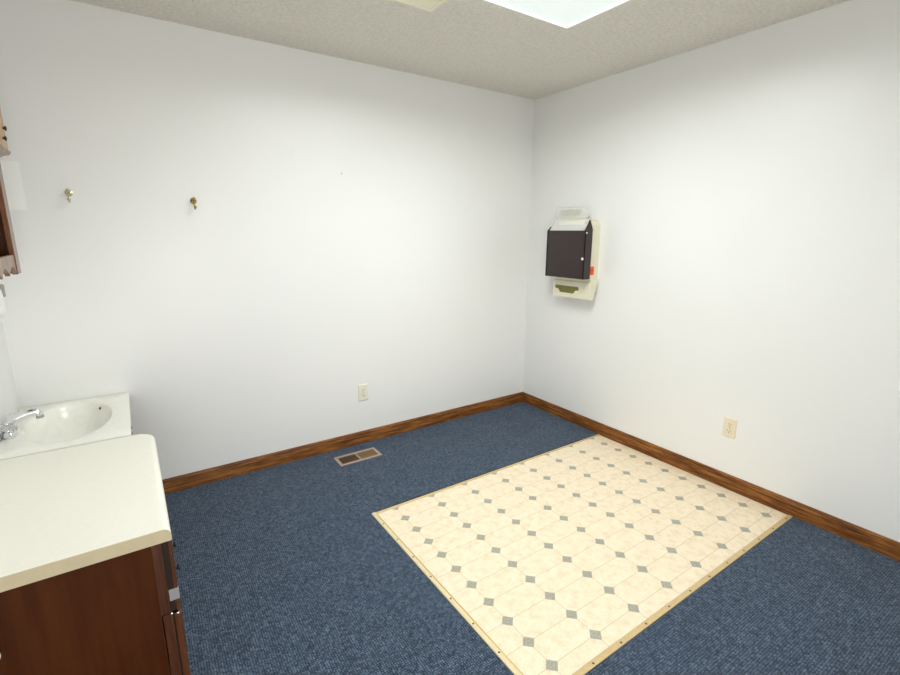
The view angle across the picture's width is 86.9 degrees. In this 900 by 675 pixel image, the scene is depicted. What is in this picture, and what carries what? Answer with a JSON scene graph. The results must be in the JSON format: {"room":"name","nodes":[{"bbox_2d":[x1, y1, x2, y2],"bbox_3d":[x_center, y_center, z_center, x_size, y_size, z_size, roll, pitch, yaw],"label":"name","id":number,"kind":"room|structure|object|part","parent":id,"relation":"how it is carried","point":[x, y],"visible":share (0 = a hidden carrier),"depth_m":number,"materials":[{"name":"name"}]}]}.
{"room":"medical exam room","nodes":[
{"label":"medical exam room","id":0,"kind":"room"},
{"bbox_2d":[0,318,19,442],"bbox_3d":[-0.979,0.122,0.509,0.100,2.460,3.962,-8,15,-33],"label":"wall","id":1,"kind":"structure","parent":0,"point":[9,403],"depth_m":2.12,"materials":[{"name":"paint"}]},
{"bbox_2d":[0,284,6,317],"bbox_3d":[-1.620,-0.122,1.635,0.132,0.130,0.127,-8,15,-33],"label":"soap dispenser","id":2,"kind":"object","parent":1,"relation":"attached to","point":[3,307],"visible":1,"depth_m":1.66,"materials":[{"name":"white plastic"}]},
{"bbox_3d":[-1.611,-0.167,1.698,0.028,0.046,0.019,-8,15,-33],"label":"push lever","id":3,"kind":"part","parent":2,"relation":"part of","materials":[{"name":"grey plastic"}]},
{"bbox_2d":[0,108,20,278],"bbox_3d":[-1.625,-0.563,1.592,0.181,0.730,0.685,-8,15,-33],"label":"wall shelf","id":4,"kind":"object","parent":1,"relation":"attached to","point":[9,260],"visible":1,"depth_m":1.81,"materials":[{"name":"brown wood"}]},
{"bbox_3d":[-1.583,-0.800,1.580,0.040,0.262,0.665,-8,15,-33],"label":"panel","id":5,"kind":"part","parent":4,"relation":"part of","materials":[{"name":"beige wood"}]},
{"bbox_3d":[-1.604,-0.643,1.543,0.181,0.028,0.610,-8,15,-33],"label":"crown moulding","id":6,"kind":"part","parent":4,"relation":"part of","materials":[{"name":"brown wood"}]},
{"bbox_3d":[-1.564,-0.244,1.657,0.014,0.071,0.415,-8,15,-33],"label":"rail","id":7,"kind":"part","parent":4,"relation":"part of","materials":[{"name":"brown wood"}]},
{"bbox_3d":[-1.562,-0.420,1.619,0.018,0.440,0.565,-8,15,-33],"label":"frame","id":8,"kind":"part","parent":4,"relation":"part of","materials":[{"name":"brown wood"}]},
{"bbox_2d":[0,0,533,479],"bbox_3d":[-0.730,-0.447,3.071,3.460,2.460,0.100,-8,15,-33],"label":"wall","id":9,"kind":"structure","parent":0,"point":[249,322],"depth_m":2.71,"materials":[{"name":"paint"}]},
{"bbox_2d":[0,160,26,209],"bbox_3d":[-1.961,-0.672,2.099,0.110,0.210,0.001,-8,15,-32],"label":"paper card","id":10,"kind":"object","parent":9,"relation":"attached to","point":[11,173],"visible":0.8,"depth_m":2.11,"materials":[{"name":"white paper"}]},
{"bbox_2d":[64,189,72,202],"bbox_3d":[-1.768,-0.656,2.201,0.031,0.064,0.062,-8,15,-33],"label":"coat hook","id":11,"kind":"object","parent":9,"relation":"attached to","point":[67,192],"visible":1,"depth_m":2.21,"materials":[{"name":"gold metal"}]},
{"bbox_2d":[190,197,196,209],"bbox_3d":[-1.340,-0.702,2.488,0.031,0.064,0.062,-8,15,-33],"label":"coat hook","id":12,"kind":"object","parent":9,"relation":"attached to","point":[193,201],"visible":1,"depth_m":2.49,"materials":[{"name":"gold metal"}]},
{"bbox_2d":[162,392,523,493],"bbox_3d":[-0.529,0.689,3.396,2.840,0.088,0.014,-8,15,-33],"label":"baseboard","id":13,"kind":"structure","parent":9,"relation":"attached to","point":[181,482],"depth_m":3.18,"materials":[{"name":"brown wood"}]},
{"bbox_2d":[358,384,367,400],"bbox_3d":[-0.599,0.380,3.281,0.070,0.114,0.009,-8,15,-33],"label":"wall outlet","id":14,"kind":"object","parent":9,"relation":"attached to","point":[362,389],"visible":1,"depth_m":3.28,"materials":[{"name":"beige plastic"}]},
{"bbox_2d":[71,0,849,99],"bbox_3d":[0.388,-1.336,1.194,3.460,0.100,4.062,-8,15,-33],"label":"ceiling","id":15,"kind":"structure","parent":0,"point":[483,44],"depth_m":2.42,"materials":[{"name":"white paint"}]},
{"bbox_2d":[392,0,447,11],"bbox_3d":[-0.162,-1.457,2.002,0.316,0.018,0.199,-8,15,-33],"label":"ceiling vent","id":16,"kind":"object","parent":15,"relation":"in","point":[427,5],"visible":1,"depth_m":2.09,"materials":[{"name":"beige metal"}]},
{"bbox_2d":[486,0,628,27],"bbox_3d":[0.244,-1.400,1.751,1.218,0.018,0.616,-8,15,-33],"label":"recessed light","id":17,"kind":"object","parent":15,"relation":"in","point":[563,13],"visible":1,"depth_m":2.13,"materials":[{"name":"white plastic"}]},
{"bbox_2d":[165,402,899,674],"bbox_3d":[0.378,1.109,1.738,3.260,0.010,3.862,-8,15,-33],"label":"floor","id":18,"kind":"structure","parent":0,"point":[288,568],"depth_m":1.98,"materials":[{"name":"blue carpet"}]},
{"bbox_2d":[0,391,132,460],"bbox_3d":[-1.689,0.674,2.186,0.434,0.628,0.656,-8,15,-33],"label":"sink vanity","id":19,"kind":"object","parent":18,"relation":"on","point":[76,422],"visible":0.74,"depth_m":2.20,"materials":[{"name":"ceramic"}]},
{"bbox_2d":[0,408,43,439],"bbox_3d":[-1.788,0.347,1.991,0.135,0.094,0.176,-8,15,-33],"label":"faucet","id":20,"kind":"object","parent":19,"relation":"on","point":[11,427],"visible":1,"depth_m":1.96,"materials":[{"name":"silver metal"}]},
{"bbox_3d":[-1.786,0.362,1.914,0.044,0.030,0.044,-8,15,-33],"label":"handle","id":21,"kind":"part","parent":20,"relation":"part of","materials":[{"name":"clear plastic"}]},
{"bbox_3d":[-1.785,0.385,1.919,0.040,0.024,0.040,-8,15,-33],"label":"handle stem","id":22,"kind":"part","parent":20,"relation":"part of","materials":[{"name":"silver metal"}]},
{"bbox_3d":[-1.822,0.389,1.976,0.049,0.019,0.160,-8,15,-33],"label":"plate","id":23,"kind":"part","parent":20,"relation":"part of","materials":[{"name":"clear plastic"}]},
{"bbox_3d":[-1.788,0.340,1.989,0.133,0.079,0.048,-8,15,-33],"label":"spout","id":24,"kind":"part","parent":20,"relation":"part of","materials":[{"name":"silver metal"}]},
{"bbox_2d":[0,434,189,674],"bbox_3d":[-1.222,0.805,1.595,0.526,0.633,0.826,-8,15,-33],"label":"base cabinet","id":25,"kind":"object","parent":18,"relation":"on","point":[89,584],"visible":1,"depth_m":1.34,"materials":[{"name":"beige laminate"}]},
{"bbox_2d":[0,434,171,577],"bbox_3d":[-1.232,0.515,1.535,0.513,0.040,0.807,-8,15,-33],"label":"countertop","id":26,"kind":"structure","parent":25,"relation":"on","point":[56,505],"depth_m":1.48,"materials":[{"name":"beige laminate"}]},
{"bbox_3d":[-1.051,0.627,1.680,0.024,0.242,0.773,-8,15,-33],"label":"frame","id":27,"kind":"part","parent":25,"relation":"part of","materials":[{"name":"brown wood"}]},
{"bbox_3d":[-0.874,0.677,1.486,0.011,0.235,0.237,-8,15,-33],"label":"drawer","id":28,"kind":"part","parent":25,"relation":"part of","materials":[{"name":"brown wood"}]},
{"bbox_3d":[-0.815,0.756,1.403,0.026,0.037,0.010,-8,15,-33],"label":"latch plate","id":29,"kind":"part","parent":25,"relation":"part of","materials":[{"name":"grey metal"}]},
{"bbox_3d":[-1.023,0.872,1.720,0.009,0.242,0.706,-8,15,-33],"label":"hinge rail","id":30,"kind":"part","parent":25,"relation":"part of","materials":[{"name":"brown wood"}]},
{"bbox_3d":[-0.878,0.916,1.537,0.019,0.242,0.237,-8,15,-33],"label":"door","id":31,"kind":"part","parent":25,"relation":"part of","materials":[{"name":"brown wood"}]},
{"bbox_2d":[333,447,381,466],"bbox_3d":[-0.607,0.784,3.135,0.289,0.010,0.135,-8,15,-33],"label":"floor vent","id":32,"kind":"object","parent":18,"relation":"in","point":[358,456],"visible":1,"depth_m":3.13,"materials":[{"name":"metal"}]},
{"bbox_3d":[-0.553,0.781,3.172,0.118,0.001,0.095,-8,15,-33],"label":"damper plate","id":33,"kind":"part","parent":32,"relation":"part of","materials":[{"name":"beige metal"}]},
{"bbox_2d":[372,434,792,674],"bbox_3d":[0.694,0.940,2.503,1.828,0.011,1.258,-8,15,-33],"label":"floor mat","id":34,"kind":"object","parent":18,"relation":"on","point":[557,559],"visible":1,"depth_m":2.28,"materials":[{"name":"beige tile"}]},
{"bbox_2d":[523,0,899,541],"bbox_3d":[1.801,-0.277,2.354,0.100,2.460,3.962,-8,15,-33],"label":"wall","id":35,"kind":"structure","parent":0,"point":[743,191],"depth_m":2.55,"materials":[{"name":"paint"}]},
{"bbox_2d":[545,207,600,300],"bbox_3d":[0.873,-0.610,3.434,0.170,0.646,0.407,-8,15,-33],"label":"sharps container","id":36,"kind":"object","parent":35,"relation":"attached to","point":[573,241],"visible":1,"depth_m":3.36,"materials":[{"name":"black plastic"}]},
{"bbox_3d":[0.855,-0.796,3.370,0.080,0.090,0.316,-8,15,-33],"label":"funnel lid","id":37,"kind":"part","parent":36,"relation":"part of","materials":[{"name":"white plastic"}]},
{"bbox_3d":[0.861,-0.808,3.362,0.017,0.030,0.243,-8,15,-33],"label":"lid rail","id":38,"kind":"part","parent":36,"relation":"part of","materials":[{"name":"white plastic"}]},
{"bbox_2d":[523,392,899,561],"bbox_3d":[1.725,0.874,2.614,0.014,0.088,3.848,-8,15,-33],"label":"baseboard","id":39,"kind":"structure","parent":35,"relation":"attached to","point":[888,547],"depth_m":2.71,"materials":[{"name":"brown wood"}]},
{"bbox_2d":[722,416,737,438],"bbox_3d":[1.604,0.518,2.723,0.009,0.114,0.070,-8,15,-33],"label":"wall outlet","id":40,"kind":"object","parent":35,"relation":"attached to","point":[730,425],"visible":1,"depth_m":2.72,"materials":[{"name":"beige plastic"}]}
]}

